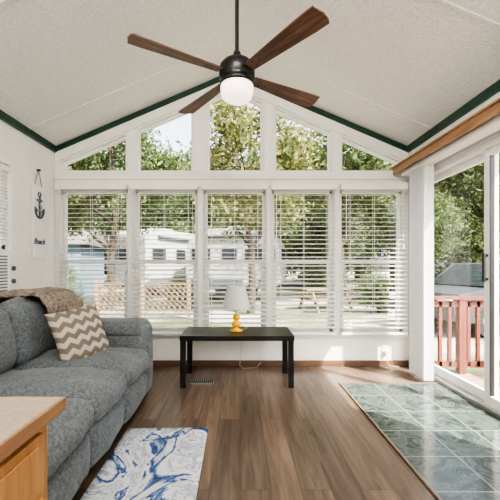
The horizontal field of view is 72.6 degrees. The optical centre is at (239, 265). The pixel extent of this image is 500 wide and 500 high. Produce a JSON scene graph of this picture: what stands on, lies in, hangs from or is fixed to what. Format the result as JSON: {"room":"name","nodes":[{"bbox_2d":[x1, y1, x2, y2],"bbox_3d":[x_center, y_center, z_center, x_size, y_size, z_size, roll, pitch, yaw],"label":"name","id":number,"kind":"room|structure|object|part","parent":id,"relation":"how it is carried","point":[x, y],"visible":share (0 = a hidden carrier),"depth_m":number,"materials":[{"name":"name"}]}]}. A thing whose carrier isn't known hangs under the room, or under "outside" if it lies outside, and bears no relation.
{"room":"sunroom","nodes":[
{"label":"sunroom","id":0,"kind":"room"},
{"bbox_2d":[0,120,54,288],"bbox_3d":[-2.095,-0.100,0.430,0.120,2.400,6.860,0,0,0],"label":"wall","id":1,"kind":"structure","parent":0,"point":[28,155],"depth_m":3.27,"materials":[{"name":"white paint"}]},
{"bbox_2d":[0,174,4,248],"bbox_3d":[-2.105,-0.300,2.375,0.060,1.160,1.250,0,0,0],"label":"window","id":2,"kind":"structure","parent":1,"relation":"in","point":[2,246],"depth_m":2.97,"materials":[{"name":"white plastic"}]},
{"bbox_2d":[0,249,16,291],"bbox_3d":[-2.163,0.050,2.748,0.445,0.380,0.495,0,0,0],"label":"window air conditioner","id":3,"kind":"object","parent":2,"relation":"attached to","point":[8,258],"visible":0.95,"depth_m":2.88,"materials":[{"name":"white plastic"}]},
{"bbox_2d":[0,156,14,250],"bbox_3d":[-2.027,-0.300,2.375,0.014,1.260,1.350,0,0,0],"label":"window","id":4,"kind":"structure","parent":1,"relation":"in","point":[10,163],"depth_m":3.02,"materials":[{"name":"white wood"}]},
{"bbox_2d":[0,163,8,243],"bbox_3d":[-2.057,-0.527,2.375,0.051,0.704,1.236,0,0,0],"label":"window blind","id":5,"kind":"object","parent":4,"relation":"attached to","point":[3,168],"visible":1,"depth_m":2.94,"materials":[{"name":"white plastic"}]},
{"bbox_2d":[32,169,44,257],"bbox_3d":[-2.015,-0.526,3.415,0.036,0.892,0.191,0,0,0],"label":"wall sign","id":6,"kind":"object","parent":1,"relation":"attached to","point":[38,211],"visible":1,"depth_m":3.38,"materials":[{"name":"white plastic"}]},
{"bbox_2d":[0,77,499,152],"bbox_3d":[-0.092,-1.686,0.370,3.885,0.884,6.740,0,0,0],"label":"trim","id":7,"kind":"structure","parent":1,"relation":"attached to","point":[494,88],"depth_m":3.71,"materials":[{"name":"green wood"}]},
{"bbox_3d":[-0.092,-1.686,0.370,3.885,0.884,6.740,0,0,0],"label":"crown green","id":8,"kind":"part","parent":7,"relation":"part of","materials":[{"name":"green wood"}]},
{"bbox_2d":[55,92,407,359],"bbox_3d":[-0.092,-0.515,3.800,3.885,3.230,0.120,0,0,0],"label":"wall","id":9,"kind":"structure","parent":0,"point":[163,348],"depth_m":3.74,"materials":[{"name":"white paint"}]},
{"bbox_2d":[64,137,125,170],"bbox_3d":[-1.605,-1.247,3.810,0.700,0.403,0.050,0,0,0],"label":"window","id":10,"kind":"structure","parent":9,"relation":"in","point":[109,145],"depth_m":3.79,"materials":[{"name":"white plastic"}]},
{"bbox_2d":[63,191,127,317],"bbox_3d":[-1.605,-0.052,3.808,0.740,1.575,0.065,0,0,0],"label":"window","id":11,"kind":"structure","parent":9,"relation":"in","point":[65,198],"depth_m":3.79,"materials":[{"name":"white plastic"}]},
{"bbox_2d":[54,183,127,317],"bbox_3d":[-1.605,-0.074,3.668,0.770,1.629,0.074,0,0,0],"label":"window blind","id":12,"kind":"object","parent":11,"relation":"attached to","point":[90,186],"visible":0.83,"depth_m":3.66,"materials":[{"name":"white plastic"}]},
{"bbox_2d":[138,113,191,170],"bbox_3d":[-0.830,-1.403,3.810,0.610,0.715,0.050,0,0,0],"label":"window","id":13,"kind":"structure","parent":9,"relation":"in","point":[140,132],"depth_m":3.79,"materials":[{"name":"white plastic"}]},
{"bbox_2d":[135,191,196,331],"bbox_3d":[-0.818,-0.052,3.808,0.695,1.575,0.065,0,0,0],"label":"window","id":14,"kind":"structure","parent":9,"relation":"in","point":[137,198],"depth_m":3.79,"materials":[{"name":"white plastic"}]},
{"bbox_2d":[130,183,197,334],"bbox_3d":[-0.818,-0.074,3.668,0.725,1.629,0.074,0,0,0],"label":"window blind","id":15,"kind":"object","parent":14,"relation":"attached to","point":[134,186],"visible":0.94,"depth_m":3.66,"materials":[{"name":"white plastic"}]},
{"bbox_2d":[54,82,408,337],"bbox_3d":[-0.092,-0.643,3.722,3.875,2.851,0.034,0,0,0],"label":"trim window casing","id":16,"kind":"structure","parent":9,"relation":"attached to","point":[199,176],"depth_m":3.72,"materials":[{"name":"white wood"}]},
{"bbox_2d":[205,191,264,326],"bbox_3d":[-0.058,-0.052,3.808,0.675,1.575,0.065,0,0,0],"label":"window","id":17,"kind":"structure","parent":9,"relation":"in","point":[208,192],"depth_m":3.79,"materials":[{"name":"white plastic"}]},
{"bbox_2d":[202,183,267,326],"bbox_3d":[-0.058,-0.074,3.668,0.705,1.629,0.074,0,0,0],"label":"window blind","id":18,"kind":"object","parent":17,"relation":"attached to","point":[206,186],"visible":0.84,"depth_m":3.66,"materials":[{"name":"white plastic"}]},
{"bbox_2d":[208,96,261,170],"bbox_3d":[-0.055,-1.495,3.810,0.600,0.900,0.050,0,0,0],"label":"window","id":19,"kind":"structure","parent":9,"relation":"in","point":[219,98],"depth_m":3.79,"materials":[{"name":"white plastic"}]},
{"bbox_2d":[153,360,408,365],"bbox_3d":[-0.092,1.067,3.732,3.885,0.065,0.015,0,0,0],"label":"baseboard","id":20,"kind":"structure","parent":9,"relation":"attached to","point":[155,362],"depth_m":3.72,"materials":[{"name":"brown wood"}]},
{"bbox_2d":[272,191,331,331],"bbox_3d":[0.690,-0.052,3.808,0.675,1.575,0.065,0,0,0],"label":"window","id":21,"kind":"structure","parent":9,"relation":"in","point":[273,192],"depth_m":3.79,"materials":[{"name":"white plastic"}]},
{"bbox_2d":[271,183,336,334],"bbox_3d":[0.690,-0.074,3.668,0.705,1.629,0.074,0,0,0],"label":"window blind","id":22,"kind":"object","parent":21,"relation":"attached to","point":[276,186],"visible":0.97,"depth_m":3.66,"materials":[{"name":"white plastic"}]},
{"bbox_2d":[275,110,329,170],"bbox_3d":[0.693,-1.393,3.810,0.615,0.696,0.050,0,0,0],"label":"window","id":23,"kind":"structure","parent":9,"relation":"in","point":[327,134],"depth_m":3.79,"materials":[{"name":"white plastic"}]},
{"bbox_2d":[342,139,397,164],"bbox_3d":[1.445,-1.236,3.810,0.650,0.382,0.050,0,0,0],"label":"window","id":24,"kind":"structure","parent":9,"relation":"in","point":[343,140],"depth_m":3.79,"materials":[{"name":"white plastic"}]},
{"bbox_2d":[340,191,400,331],"bbox_3d":[1.445,-0.052,3.808,0.690,1.575,0.065,0,0,0],"label":"window","id":25,"kind":"structure","parent":9,"relation":"in","point":[341,192],"depth_m":3.79,"materials":[{"name":"white plastic"}]},
{"bbox_2d":[340,183,407,334],"bbox_3d":[1.445,-0.074,3.668,0.720,1.629,0.074,0,0,0],"label":"window blind","id":26,"kind":"object","parent":25,"relation":"attached to","point":[346,186],"visible":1,"depth_m":3.66,"materials":[{"name":"white plastic"}]},
{"bbox_2d":[382,345,396,366],"bbox_3d":[1.640,0.981,3.711,0.165,0.232,0.053,0,0,6],"label":"wall outlet","id":27,"kind":"object","parent":9,"relation":"attached to","point":[384,347],"visible":1,"depth_m":3.73,"materials":[{"name":"white plastic"}]},
{"bbox_2d":[0,0,499,145],"bbox_3d":[-0.068,-1.686,0.520,4.575,1.088,7.280,0,0,0],"label":"ceiling","id":28,"kind":"structure","parent":0,"point":[421,61],"depth_m":2.72,"materials":[{"name":"beige paint"}]},
{"bbox_2d":[127,0,328,113],"bbox_3d":[-0.020,-1.603,2.240,1.240,1.045,1.169,0,0,0],"label":"ceiling fan","id":29,"kind":"object","parent":28,"relation":"hanging from","point":[237,78],"depth_m":2.13,"materials":[{"name":"brown wood"}]},
{"bbox_2d":[0,0,499,128],"bbox_3d":[-0.093,-1.712,1.410,3.885,0.836,3.678,0,0,0],"label":"trim","id":30,"kind":"structure","parent":28,"relation":"attached to","point":[3,2],"depth_m":3.23,"materials":[{"name":"white wood"}]},
{"bbox_2d":[72,366,436,499],"bbox_3d":[-0.092,1.150,0.370,4.125,0.100,6.980,0,0,0],"label":"floor","id":31,"kind":"structure","parent":0,"point":[267,439],"depth_m":2.25,"materials":[{"name":"brown wood"}]},
{"bbox_2d":[0,397,65,499],"bbox_3d":[-1.087,0.725,0.148,1.265,0.750,1.537,0,0,0],"label":"base cabinet","id":32,"kind":"object","parent":31,"relation":"on","point":[24,421],"visible":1,"depth_m":0.78,"materials":[{"name":"beige laminate"}]},
{"bbox_2d":[0,296,152,499],"bbox_3d":[-1.298,0.656,1.970,1.203,0.887,2.051,0,0,0],"label":"sofa","id":33,"kind":"object","parent":31,"relation":"on","point":[102,390],"visible":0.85,"depth_m":2.01,"materials":[{"name":"grey fabric"}]},
{"bbox_2d":[0,308,16,373],"bbox_3d":[-1.554,0.476,1.974,0.338,0.522,0.519,0,0,0],"label":"cushion","id":34,"kind":"object","parent":33,"relation":"on","point":[8,331],"depth_m":2.09,"materials":[{"name":"grey fabric"}]},
{"bbox_2d":[0,296,56,367],"bbox_3d":[-1.555,0.468,2.481,0.320,0.509,0.529,0,0,0],"label":"cushion","id":35,"kind":"object","parent":33,"relation":"on","point":[34,338],"depth_m":2.32,"materials":[{"name":"grey fabric"}]},
{"bbox_2d":[0,286,83,313],"bbox_3d":[-1.650,0.291,2.664,0.645,0.248,0.532,0,0,0],"label":"throw blanket","id":36,"kind":"object","parent":33,"relation":"on","point":[55,299],"visible":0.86,"depth_m":2.57,"materials":[{"name":"beige fabric"}]},
{"bbox_2d":[0,367,126,467],"bbox_3d":[-1.143,0.840,1.970,0.877,0.448,0.523,0,0,0],"label":"seat cushion","id":37,"kind":"object","parent":33,"relation":"on","point":[104,389],"depth_m":1.86,"materials":[{"name":"grey fabric"}]},
{"bbox_2d":[47,398,93,499],"bbox_3d":[-1.135,0.837,1.463,0.876,0.436,0.529,0,0,0],"label":"seat cushion","id":38,"kind":"object","parent":33,"relation":"on","point":[70,435],"depth_m":1.46,"materials":[{"name":"grey fabric"}]},
{"bbox_2d":[44,303,110,361],"bbox_3d":[-1.149,0.490,2.450,0.196,0.416,0.439,0,0,29],"label":"throw pillow","id":39,"kind":"object","parent":33,"relation":"on","point":[78,333],"visible":0.88,"depth_m":2.38,"materials":[{"name":"beige fabric"}]},
{"bbox_2d":[11,347,148,423],"bbox_3d":[-1.137,0.838,2.480,0.868,0.449,0.524,0,0,0],"label":"seat cushion","id":40,"kind":"object","parent":33,"relation":"on","point":[133,362],"depth_m":2.33,"materials":[{"name":"grey fabric"}]},
{"bbox_2d":[80,427,207,499],"bbox_3d":[-0.473,1.087,1.610,0.548,0.010,1.341,0,0,0],"label":"area rug","id":41,"kind":"object","parent":31,"relation":"on","point":[146,463],"visible":1,"depth_m":1.83,"materials":[{"name":"white fabric"}]},
{"bbox_2d":[190,379,214,383],"bbox_3d":[-0.355,1.096,3.230,0.230,0.008,0.120,0,0,0],"label":"floor vent","id":42,"kind":"object","parent":31,"relation":"in","point":[193,381],"visible":1,"depth_m":3.22,"materials":[{"name":"grey metal"}]},
{"bbox_2d":[179,327,293,387],"bbox_3d":[-0.028,0.865,3.295,1.035,0.470,0.470,0,0,0],"label":"coffee table","id":43,"kind":"object","parent":31,"relation":"on","point":[190,334],"visible":0.99,"depth_m":3.08,"materials":[{"name":"black wood"}]},
{"bbox_2d":[223,285,259,368],"bbox_3d":[0.014,0.646,3.459,0.268,0.905,0.600,0,0,17],"label":"table lamp","id":44,"kind":"object","parent":43,"relation":"on","point":[236,297],"visible":0.98,"depth_m":3.22,"materials":[{"name":"white fabric"}]},
{"bbox_3d":[-0.035,0.300,3.300,0.268,0.213,0.268,0,0,0],"label":"lamp shade","id":45,"kind":"part","parent":44,"relation":"part of","materials":[{"name":"fabric"}]},
{"bbox_3d":[0.053,0.859,3.537,0.148,0.477,0.463,0,0,28],"label":"cord","id":46,"kind":"part","parent":44,"relation":"part of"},
{"bbox_2d":[339,382,440,499],"bbox_3d":[1.387,1.095,1.552,0.924,0.010,3.265,0,0,0],"label":"trim","id":47,"kind":"structure","parent":31,"relation":"on","point":[429,488],"depth_m":2.18,"materials":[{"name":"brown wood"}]},
{"bbox_2d":[341,383,499,499],"bbox_3d":[1.395,1.096,1.545,0.909,0.008,3.250,0,0,0],"label":"floor","id":48,"kind":"structure","parent":0,"point":[452,443],"depth_m":2.22,"materials":[{"name":"green tile"}]},
{"bbox_2d":[408,92,499,359],"bbox_3d":[1.910,-0.100,0.430,0.120,2.400,6.860,0,0,0],"label":"wall","id":49,"kind":"structure","parent":0,"point":[497,95],"depth_m":3.09,"materials":[{"name":"white paint"}]},
{"bbox_2d":[392,97,499,380],"bbox_3d":[1.749,-0.003,2.303,0.198,2.145,2.805,0,0,0],"label":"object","id":50,"kind":"object","parent":49,"relation":"attached to","point":[419,166],"visible":1,"depth_m":3.18,"materials":[{"name":"white paint"}]},
{"bbox_3d":[1.765,-0.997,2.410,0.100,0.094,2.420,0,0,0],"label":"head rail","id":51,"kind":"part","parent":50,"relation":"part of","materials":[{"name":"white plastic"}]},
{"bbox_2d":[434,136,499,418],"bbox_3d":[1.903,0.086,2.575,0.115,2.027,2.046,0,0,0],"label":"door","id":52,"kind":"structure","parent":49,"relation":"in","point":[486,398],"depth_m":2.57,"materials":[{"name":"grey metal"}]},
{"bbox_2d":[434,130,499,167],"bbox_3d":[1.843,0.050,2.575,0.013,2.100,2.190,0,0,0],"label":"door frame","id":53,"kind":"structure","parent":49,"relation":"in","point":[496,133],"depth_m":2.73,"materials":[{"name":"wood"}]},
{"bbox_2d":[454,373,499,398],"bbox_3d":[2.865,1.485,2.659,1.770,0.130,3.718,0,0,0],"label":"deck","id":54,"kind":"object","parent":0,"point":[476,378],"depth_m":4.29,"materials":[{"name":"white wood"}]},
{"label":"outside","id":55,"kind":"structure","parent":0,"visible":0},
{"bbox_2d":[81,272,499,372],"bbox_3d":[0.000,1.600,35.000,120.000,0.100,110.000,0,0,0],"label":"ground","id":56,"kind":"structure","parent":55,"point":[444,322],"depth_m":10.44,"materials":[{"name":"green plant"}]},
{"bbox_2d":[69,266,85,297],"bbox_3d":[-5.804,0.734,10.496,2.075,1.953,2.165,0,0,-22],"label":"shrub","id":57,"kind":"object","parent":56,"relation":"on","point":[70,267],"visible":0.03,"depth_m":10.90,"materials":[{"name":"green plant"}]},
{"bbox_2d":[68,155,99,244],"bbox_3d":[-7.802,-2.206,13.049,4.717,7.525,5.377,0,0,-21],"label":"deciduous tree","id":58,"kind":"object","parent":56,"relation":"on","point":[71,223],"visible":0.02,"depth_m":13.82,"materials":[{"name":"green plant"}]},
{"bbox_2d":[68,228,106,295],"bbox_3d":[-11.500,-0.300,19.000,7.000,3.700,4.600,0,0,-6],"label":"cottage","id":59,"kind":"structure","parent":56,"relation":"on","point":[71,243],"depth_m":18.01,"materials":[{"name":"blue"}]},
{"bbox_2d":[74,163,144,278],"bbox_3d":[-13.058,-4.384,30.156,10.026,12.490,10.898,0,0,15],"label":"deciduous tree","id":60,"kind":"object","parent":56,"relation":"on","point":[86,219],"visible":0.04,"depth_m":28.12,"materials":[{"name":"green plant"}]},
{"bbox_2d":[68,129,189,308],"bbox_3d":[-4.593,-2.312,12.187,5.845,7.730,5.328,0,0,11],"label":"deciduous tree","id":61,"kind":"object","parent":56,"relation":"on","point":[113,155],"visible":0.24,"depth_m":12.06,"materials":[{"name":"green plant"}]},
{"bbox_2d":[95,280,190,317],"bbox_3d":[-2.850,0.975,10.000,2.800,1.150,0.100,0,0,0],"label":"lattice fence","id":62,"kind":"object","parent":56,"relation":"on","point":[96,281],"visible":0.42,"depth_m":9.98,"materials":[{"name":"brown wood"}]},
{"bbox_2d":[107,228,194,293],"bbox_3d":[-4.177,-0.185,17.345,2.585,3.470,6.230,0,0,28],"label":"travel trailer","id":63,"kind":"object","parent":56,"relation":"on","point":[143,243],"visible":0.23,"depth_m":15.79,"materials":[{"name":"grey metal"}]},
{"bbox_2d":[101,147,209,250],"bbox_3d":[-6.505,-3.960,27.346,9.309,11.598,10.119,0,0,38],"label":"deciduous tree","id":64,"kind":"object","parent":56,"relation":"on","point":[185,160],"visible":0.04,"depth_m":25.60,"materials":[{"name":"green plant"}]},
{"bbox_2d":[163,275,192,308],"bbox_3d":[-2.296,0.979,12.626,1.516,1.367,1.452,0,0,36],"label":"shrub","id":65,"kind":"object","parent":56,"relation":"on","point":[173,277],"visible":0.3,"depth_m":12.38,"materials":[{"name":"green plant"}]},
{"bbox_2d":[149,144,223,227],"bbox_3d":[-5.088,-5.231,33.832,12.454,14.274,11.458,0,0,-27],"label":"deciduous tree","id":66,"kind":"object","parent":56,"relation":"on","point":[186,156],"visible":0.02,"depth_m":32.31,"materials":[{"name":"green plant"}]},
{"bbox_2d":[150,166,238,233],"bbox_3d":[-2.909,-2.688,24.076,7.784,8.921,7.161,0,0,-4],"label":"deciduous tree","id":67,"kind":"object","parent":56,"relation":"on","point":[175,212],"visible":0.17,"depth_m":22.48,"materials":[{"name":"green plant"}]},
{"bbox_2d":[186,227,285,299],"bbox_3d":[-0.585,-0.185,16.561,5.430,3.470,2.585,0,0,14],"label":"travel trailer","id":68,"kind":"object","parent":56,"relation":"on","point":[240,243],"visible":0.3,"depth_m":15.38,"materials":[{"name":"grey metal"}]},
{"bbox_2d":[172,99,326,312],"bbox_3d":[0.506,-2.206,11.197,4.717,7.525,5.377,0,0,-36],"label":"deciduous tree","id":69,"kind":"object","parent":56,"relation":"on","point":[237,123],"visible":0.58,"depth_m":10.11,"materials":[{"name":"green plant"}]},
{"bbox_2d":[215,166,325,286],"bbox_3d":[1.677,-2.900,23.518,8.173,9.368,7.519,0,0,44],"label":"deciduous tree","id":70,"kind":"object","parent":56,"relation":"on","point":[309,243],"visible":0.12,"depth_m":22.23,"materials":[{"name":"green plant"}]},
{"bbox_2d":[228,152,315,278],"bbox_3d":[3.173,-4.807,32.044,11.676,13.382,10.742,0,0,22],"label":"deciduous tree","id":71,"kind":"object","parent":56,"relation":"on","point":[259,152],"visible":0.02,"depth_m":31.27,"materials":[{"name":"green plant"}]},
{"bbox_2d":[298,264,326,298],"bbox_3d":[3.679,0.734,16.474,2.075,1.953,2.165,0,0,-38],"label":"shrub","id":72,"kind":"object","parent":56,"relation":"on","point":[309,267],"visible":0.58,"depth_m":16.10,"materials":[{"name":"green plant"}]},
{"bbox_2d":[275,155,380,285],"bbox_3d":[6.079,-3.536,25.381,8.593,10.706,9.341,0,0,2],"label":"deciduous tree","id":73,"kind":"object","parent":56,"relation":"on","point":[324,244],"visible":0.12,"depth_m":23.71,"materials":[{"name":"green plant"}]},
{"bbox_2d":[298,289,359,312],"bbox_3d":[3.000,1.170,12.000,1.800,0.760,1.500,0,0,-17],"label":"picnic table","id":74,"kind":"object","parent":56,"relation":"on","point":[305,290],"visible":0.41,"depth_m":11.55,"materials":[{"name":"brown wood"}]},
{"bbox_2d":[281,125,395,302],"bbox_3d":[4.388,-3.035,14.612,6.941,9.179,6.328,0,0,-4],"label":"deciduous tree","id":75,"kind":"object","parent":56,"relation":"on","point":[361,161],"visible":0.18,"depth_m":14.06,"materials":[{"name":"green plant"}]},
{"bbox_2d":[344,170,393,282],"bbox_3d":[11.042,-4.384,32.161,10.898,12.490,10.026,0,0,-40],"label":"deciduous tree","id":76,"kind":"object","parent":56,"relation":"on","point":[377,245],"visible":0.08,"depth_m":30.61,"materials":[{"name":"green plant"}]},
{"bbox_2d":[351,271,394,312],"bbox_3d":[4.490,0.897,11.272,1.732,1.563,1.660,0,0,6],"label":"shrub","id":77,"kind":"object","parent":56,"relation":"on","point":[377,276],"visible":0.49,"depth_m":11.10,"materials":[{"name":"green plant"}]},
{"bbox_2d":[352,151,467,291],"bbox_3d":[8.470,-3.310,18.701,6.958,9.739,6.104,0,0,40],"label":"deciduous tree","id":78,"kind":"object","parent":56,"relation":"on","point":[378,222],"visible":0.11,"depth_m":18.62,"materials":[{"name":"green plant"}]},
{"bbox_2d":[377,189,470,264],"bbox_3d":[7.391,-0.863,13.798,3.330,4.831,3.653,0,0,27],"label":"deciduous tree","id":79,"kind":"object","parent":56,"relation":"on","point":[441,217],"visible":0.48,"depth_m":13.05,"materials":[{"name":"green plant"}]},
{"bbox_2d":[389,262,499,336],"bbox_3d":[6.588,0.721,8.597,5.061,1.657,2.016,0,0,-14],"label":"parked car","id":80,"kind":"object","parent":56,"relation":"on","point":[458,279],"visible":0.3,"depth_m":7.99,"materials":[{"name":"grey paint"}]},
{"bbox_2d":[434,296,499,373],"bbox_3d":[2.933,0.910,2.708,1.655,1.020,3.705,0,0,0],"label":"railing","id":81,"kind":"object","parent":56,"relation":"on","point":[462,361],"visible":0.55,"depth_m":4.48,"materials":[{"name":"wood"}]},
{"bbox_2d":[434,175,499,277],"bbox_3d":[14.069,-2.264,21.081,7.006,8.029,6.445,0,0,-14],"label":"deciduous tree","id":82,"kind":"object","parent":56,"relation":"on","point":[473,254],"visible":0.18,"depth_m":19.81,"materials":[{"name":"green plant"}]},
{"bbox_2d":[434,244,499,278],"bbox_3d":[16.032,-0.285,26.859,8.530,3.670,2.585,0,0,-10],"label":"travel trailer","id":83,"kind":"object","parent":56,"relation":"on","point":[442,263],"visible":0.02,"depth_m":25.54,"materials":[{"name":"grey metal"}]},
{"bbox_2d":[437,153,499,237],"bbox_3d":[11.484,-3.035,15.505,6.941,9.179,6.328,0,0,-34],"label":"deciduous tree","id":84,"kind":"object","parent":56,"relation":"on","point":[471,177],"visible":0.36,"depth_m":15.72,"materials":[{"name":"green plant"}]}
]}

